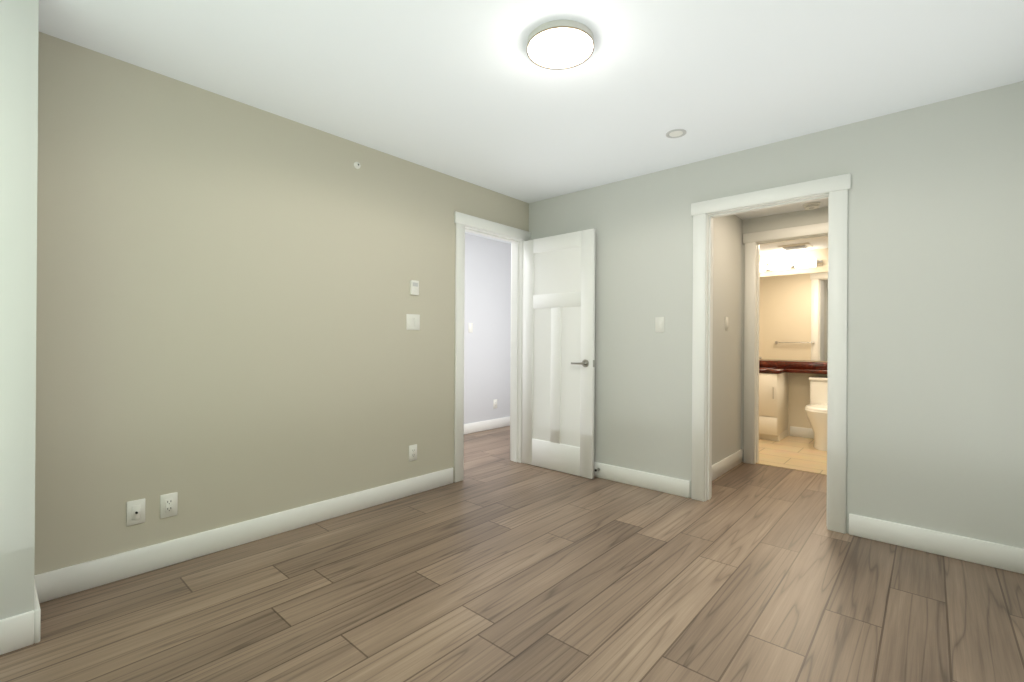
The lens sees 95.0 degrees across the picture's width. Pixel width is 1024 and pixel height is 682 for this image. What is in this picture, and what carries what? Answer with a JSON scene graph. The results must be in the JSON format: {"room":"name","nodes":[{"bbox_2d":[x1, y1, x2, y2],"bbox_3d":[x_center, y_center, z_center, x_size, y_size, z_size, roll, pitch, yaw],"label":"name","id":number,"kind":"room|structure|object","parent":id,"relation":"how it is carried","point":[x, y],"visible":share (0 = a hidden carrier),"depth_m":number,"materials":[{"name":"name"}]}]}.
{"room":"empty bedroom","nodes":[
{"label":"empty bedroom","id":0,"kind":"room"},
{"bbox_2d":[0,0,38,619],"bbox_3d":[-2.075,-0.100,1.603,0.355,2.396,0.614,0,0,42],"label":"wall","id":1,"kind":"structure","parent":0,"point":[19,21],"depth_m":1.68,"materials":[{"name":"white paint"}]},
{"bbox_2d":[0,610,33,654],"bbox_3d":[-1.943,1.039,1.478,0.016,0.120,0.614,0,0,42],"label":"baseboard","id":2,"kind":"structure","parent":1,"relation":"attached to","point":[16,632],"depth_m":1.67,"materials":[{"name":"white wood"}]},
{"bbox_2d":[34,580,40,642],"bbox_3d":[-1.866,1.040,1.831,0.371,0.120,0.016,0,0,42],"label":"baseboard","id":3,"kind":"structure","parent":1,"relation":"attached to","point":[37,616],"depth_m":1.71,"materials":[{"name":"white wood"}]},
{"bbox_2d":[34,31,528,574],"bbox_3d":[-0.347,-0.086,3.892,0.130,2.396,6.570,0,0,42],"label":"wall","id":4,"kind":"structure","parent":0,"point":[226,302],"depth_m":2.46,"materials":[{"name":"beige paint"}]},
{"bbox_2d":[126,498,144,525],"bbox_3d":[-1.767,0.807,2.207,0.018,0.114,0.070,0,0,42],"label":"outlet","id":5,"kind":"object","parent":4,"relation":"attached to","point":[135,512],"visible":1,"depth_m":2.21,"materials":[{"name":"white plastic"}]},
{"bbox_2d":[160,492,177,518],"bbox_3d":[-1.685,0.807,2.305,0.010,0.114,0.070,0,0,42],"label":"outlet","id":6,"kind":"object","parent":4,"relation":"attached to","point":[168,504],"visible":1,"depth_m":2.30,"materials":[{"name":"white plastic"}]},
{"bbox_2d":[34,467,452,602],"bbox_3d":[-1.233,1.045,2.809,0.016,0.120,2.318,0,0,42],"label":"baseboard","id":7,"kind":"structure","parent":4,"relation":"attached to","point":[62,582],"depth_m":2.44,"materials":[{"name":"white wood"}]},
{"bbox_2d":[354,162,360,168],"bbox_3d":[-1.004,-1.143,3.051,0.025,0.044,0.044,0,0,42],"label":"detector","id":8,"kind":"object","parent":4,"relation":"attached to","point":[357,165],"visible":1,"depth_m":3.04,"materials":[{"name":"white plastic"}]},
{"bbox_2d":[406,314,419,329],"bbox_3d":[-0.713,-0.136,3.390,0.010,0.114,0.116,0,0,42],"label":"light switch","id":9,"kind":"object","parent":4,"relation":"attached to","point":[412,321],"visible":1,"depth_m":3.38,"materials":[{"name":"white plastic"}]},
{"bbox_2d":[410,280,418,294],"bbox_3d":[-0.704,-0.385,3.388,0.024,0.104,0.068,0,0,42],"label":"thermostat","id":10,"kind":"object","parent":4,"relation":"attached to","point":[414,287],"depth_m":3.37,"materials":[{"name":"white plastic"}]},
{"bbox_2d":[454,211,530,481],"bbox_3d":[-0.197,0.050,4.068,0.166,2.125,0.929,0,0,42],"label":"door frame","id":11,"kind":"structure","parent":4,"relation":"attached to","point":[516,237],"depth_m":4.07,"materials":[{"name":"white wood"}]},
{"bbox_2d":[522,229,595,478],"bbox_3d":[0.383,0.101,4.047,0.753,2.020,0.136,0,0,42],"label":"bedroom door","id":12,"kind":"structure","parent":11,"relation":"attached to","point":[558,346],"depth_m":4.00,"materials":[{"name":"white wood"}]},
{"bbox_2d":[464,233,510,423],"bbox_3d":[-0.770,-0.087,5.454,0.120,2.396,4.800,0,0,42],"label":"wall","id":13,"kind":"structure","parent":0,"point":[487,345],"depth_m":5.88,"materials":[{"name":"grey paint"}]},
{"bbox_2d":[468,323,472,332],"bbox_3d":[-0.498,-0.159,5.661,0.010,0.114,0.070,0,0,42],"label":"light switch","id":14,"kind":"object","parent":13,"relation":"attached to","point":[470,327],"visible":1,"depth_m":5.66,"materials":[{"name":"white plastic"}]},
{"bbox_2d":[464,416,509,433],"bbox_3d":[-0.727,1.051,5.407,0.016,0.120,4.800,0,0,42],"label":"baseboard","id":15,"kind":"structure","parent":13,"relation":"attached to","point":[474,427],"depth_m":5.85,"materials":[{"name":"white wood"}]},
{"bbox_2d":[493,399,496,408],"bbox_3d":[-0.211,0.802,5.989,0.010,0.114,0.070,0,0,42],"label":"outlet","id":16,"kind":"object","parent":13,"relation":"attached to","point":[494,403],"visible":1,"depth_m":5.98,"materials":[{"name":"white plastic"}]},
{"bbox_2d":[0,426,1023,681],"bbox_3d":[0.622,1.177,3.401,5.200,0.120,7.400,0,0,42],"label":"floor","id":17,"kind":"structure","parent":0,"point":[496,564],"depth_m":2.01,"materials":[{"name":"laminate"}]},
{"bbox_2d":[38,0,1023,243],"bbox_3d":[0.638,-1.339,3.404,5.200,0.120,7.400,0,0,42],"label":"ceiling","id":18,"kind":"structure","parent":0,"point":[469,91],"depth_m":2.21,"materials":[{"name":"white paint"}]},
{"bbox_2d":[527,20,593,69],"bbox_3d":[0.207,-1.248,2.016,0.289,0.070,0.289,0,0,42],"label":"flush-mount ceiling light","id":19,"kind":"object","parent":18,"relation":"attached to","point":[559,44],"visible":1,"depth_m":1.96,"materials":[{"name":"white"}]},
{"bbox_2d":[666,129,685,137],"bbox_3d":[1.009,-1.274,2.886,0.120,0.007,0.120,0,0,42],"label":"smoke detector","id":20,"kind":"object","parent":18,"relation":"attached to","point":[676,133],"visible":1,"depth_m":2.88,"materials":[{"name":"grey plastic"}]},
{"bbox_2d":[712,215,741,464],"bbox_3d":[1.695,-0.005,3.967,0.120,2.260,1.220,0,0,42],"label":"wall","id":21,"kind":"structure","parent":0,"point":[727,344],"depth_m":4.06,"materials":[{"name":"white paint"}]},
{"bbox_2d":[725,317,727,329],"bbox_3d":[1.854,-0.148,4.047,0.010,0.114,0.070,0,0,42],"label":"light switch","id":22,"kind":"object","parent":21,"relation":"attached to","point":[726,323],"visible":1,"depth_m":4.03,"materials":[{"name":"white plastic"}]},
{"bbox_2d":[712,449,742,480],"bbox_3d":[1.739,1.065,3.920,0.016,0.120,1.220,0,0,42],"label":"baseboard","id":23,"kind":"structure","parent":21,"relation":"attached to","point":[725,465],"depth_m":4.02,"materials":[{"name":"white wood"}]},
{"bbox_2d":[529,81,1023,548],"bbox_3d":[1.466,-0.076,3.274,3.420,2.396,0.120,0,0,42],"label":"wall","id":24,"kind":"structure","parent":0,"point":[935,350],"depth_m":2.61,"materials":[{"name":"white paint"}]},
{"bbox_2d":[594,462,689,497],"bbox_3d":[0.704,1.058,3.855,1.517,0.120,0.016,0,0,42],"label":"baseboard","id":25,"kind":"structure","parent":24,"relation":"attached to","point":[666,484],"depth_m":3.57,"materials":[{"name":"white wood"}]},
{"bbox_2d":[655,317,663,331],"bbox_3d":[1.105,-0.123,3.509,0.070,0.114,0.010,0,0,42],"label":"light switch","id":26,"kind":"object","parent":24,"relation":"attached to","point":[659,324],"visible":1,"depth_m":3.50,"materials":[{"name":"white plastic"}]},
{"bbox_2d":[691,173,850,533],"bbox_3d":[1.668,0.073,3.093,0.926,2.100,0.166,0,0,42],"label":"door frame","id":27,"kind":"structure","parent":24,"relation":"attached to","point":[833,190],"depth_m":2.93,"materials":[{"name":"white wood"}]},
{"bbox_2d":[849,514,1023,573],"bbox_3d":[2.282,1.067,2.448,0.855,0.120,0.016,0,0,42],"label":"baseboard","id":28,"kind":"structure","parent":24,"relation":"attached to","point":[995,555],"depth_m":2.46,"materials":[{"name":"white wood"}]},
{"bbox_2d":[734,199,827,219],"bbox_3d":[2.317,-1.200,3.501,1.660,0.136,1.340,0,0,42],"label":"ceiling","id":29,"kind":"structure","parent":0,"point":[774,211],"depth_m":4.10,"materials":[{"name":"white paint"}]},
{"bbox_2d":[803,202,819,209],"bbox_3d":[2.473,-1.113,3.871,0.120,0.035,0.120,0,0,42],"label":"ceiling light","id":30,"kind":"object","parent":29,"relation":"attached to","point":[811,205],"visible":1,"depth_m":3.84,"materials":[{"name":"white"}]},
{"bbox_2d":[741,207,827,461],"bbox_3d":[2.137,-0.002,4.471,1.830,2.260,0.120,0,0,42],"label":"wall","id":31,"kind":"structure","parent":0,"point":[794,219],"depth_m":4.25,"materials":[{"name":"white paint"}]},
{"bbox_2d":[743,222,827,463],"bbox_3d":[2.540,0.069,4.111,0.924,2.122,0.166,0,0,42],"label":"door frame","id":32,"kind":"structure","parent":31,"relation":"attached to","point":[753,242],"depth_m":4.31,"materials":[{"name":"white wood"}]},
{"bbox_2d":[756,435,826,474],"bbox_3d":[2.824,1.130,4.955,2.080,0.006,1.730,0,0,42],"label":"floor","id":33,"kind":"structure","parent":0,"point":[796,453],"depth_m":4.62,"materials":[{"name":"beige tile"}]},
{"bbox_2d":[759,372,790,440],"bbox_3d":[2.781,0.745,5.708,0.907,0.764,0.565,0,0,42],"label":"bathroom vanity","id":34,"kind":"object","parent":33,"relation":"on","point":[773,400],"depth_m":5.30,"materials":[{"name":"white wood"}]},
{"bbox_2d":[759,368,790,371],"bbox_3d":[2.798,0.343,5.708,0.928,0.040,0.545,0,0,42],"label":"countertop","id":35,"kind":"structure","parent":34,"relation":"on","point":[760,369],"depth_m":5.34,"materials":[{"name":"brown stone"}]},
{"bbox_2d":[805,376,826,450],"bbox_3d":[3.389,0.765,5.046,0.400,0.730,0.706,0,0,42],"label":"toilet","id":36,"kind":"object","parent":33,"relation":"on","point":[816,410],"visible":0.44,"depth_m":4.93,"materials":[{"name":"white ceramic"}]},
{"bbox_2d":[759,248,827,435],"bbox_3d":[3.413,0.037,5.610,2.220,2.200,0.120,0,0,42],"label":"wall","id":37,"kind":"structure","parent":0,"point":[798,392],"depth_m":5.55,"materials":[{"name":"beige paint"}]},
{"bbox_2d":[760,257,822,271],"bbox_3d":[3.207,-0.899,5.606,0.830,0.100,0.169,0,0,42],"label":"vanity light bar","id":38,"kind":"object","parent":37,"relation":"attached to","point":[797,264],"visible":0.73,"depth_m":5.49,"materials":[{"name":"silver metal"}]},
{"bbox_2d":[759,360,826,371],"bbox_3d":[3.364,0.284,5.556,1.975,0.085,0.020,0,0,42],"label":"backsplash","id":39,"kind":"structure","parent":37,"relation":"attached to","point":[762,364],"depth_m":5.58,"materials":[{"name":"brown stone"}]},
{"bbox_2d":[759,272,827,360],"bbox_3d":[3.372,-0.283,5.562,1.920,1.020,0.007,0,0,42],"label":"bathroom mirror","id":40,"kind":"object","parent":37,"relation":"attached to","point":[793,316],"visible":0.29,"depth_m":5.57,"materials":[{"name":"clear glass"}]},
{"bbox_2d":[790,426,813,438],"bbox_3d":[3.709,1.079,5.249,1.050,0.120,0.016,0,0,42],"label":"baseboard","id":41,"kind":"structure","parent":37,"relation":"attached to","point":[801,432],"depth_m":5.51,"materials":[{"name":"white"}]},
{"bbox_2d":[760,237,827,254],"bbox_3d":[2.895,-1.165,5.021,2.220,0.196,1.700,0,0,42],"label":"ceiling","id":42,"kind":"structure","parent":0,"point":[815,243],"depth_m":5.24,"materials":[{"name":"white paint"}]},
{"bbox_2d":[777,243,812,249],"bbox_3d":[3.178,-1.054,5.264,0.300,0.022,0.260,0,0,42],"label":"ceiling vent","id":43,"kind":"object","parent":42,"relation":"in","point":[796,246],"visible":0.98,"depth_m":5.22,"materials":[{"name":"white"}]}
]}

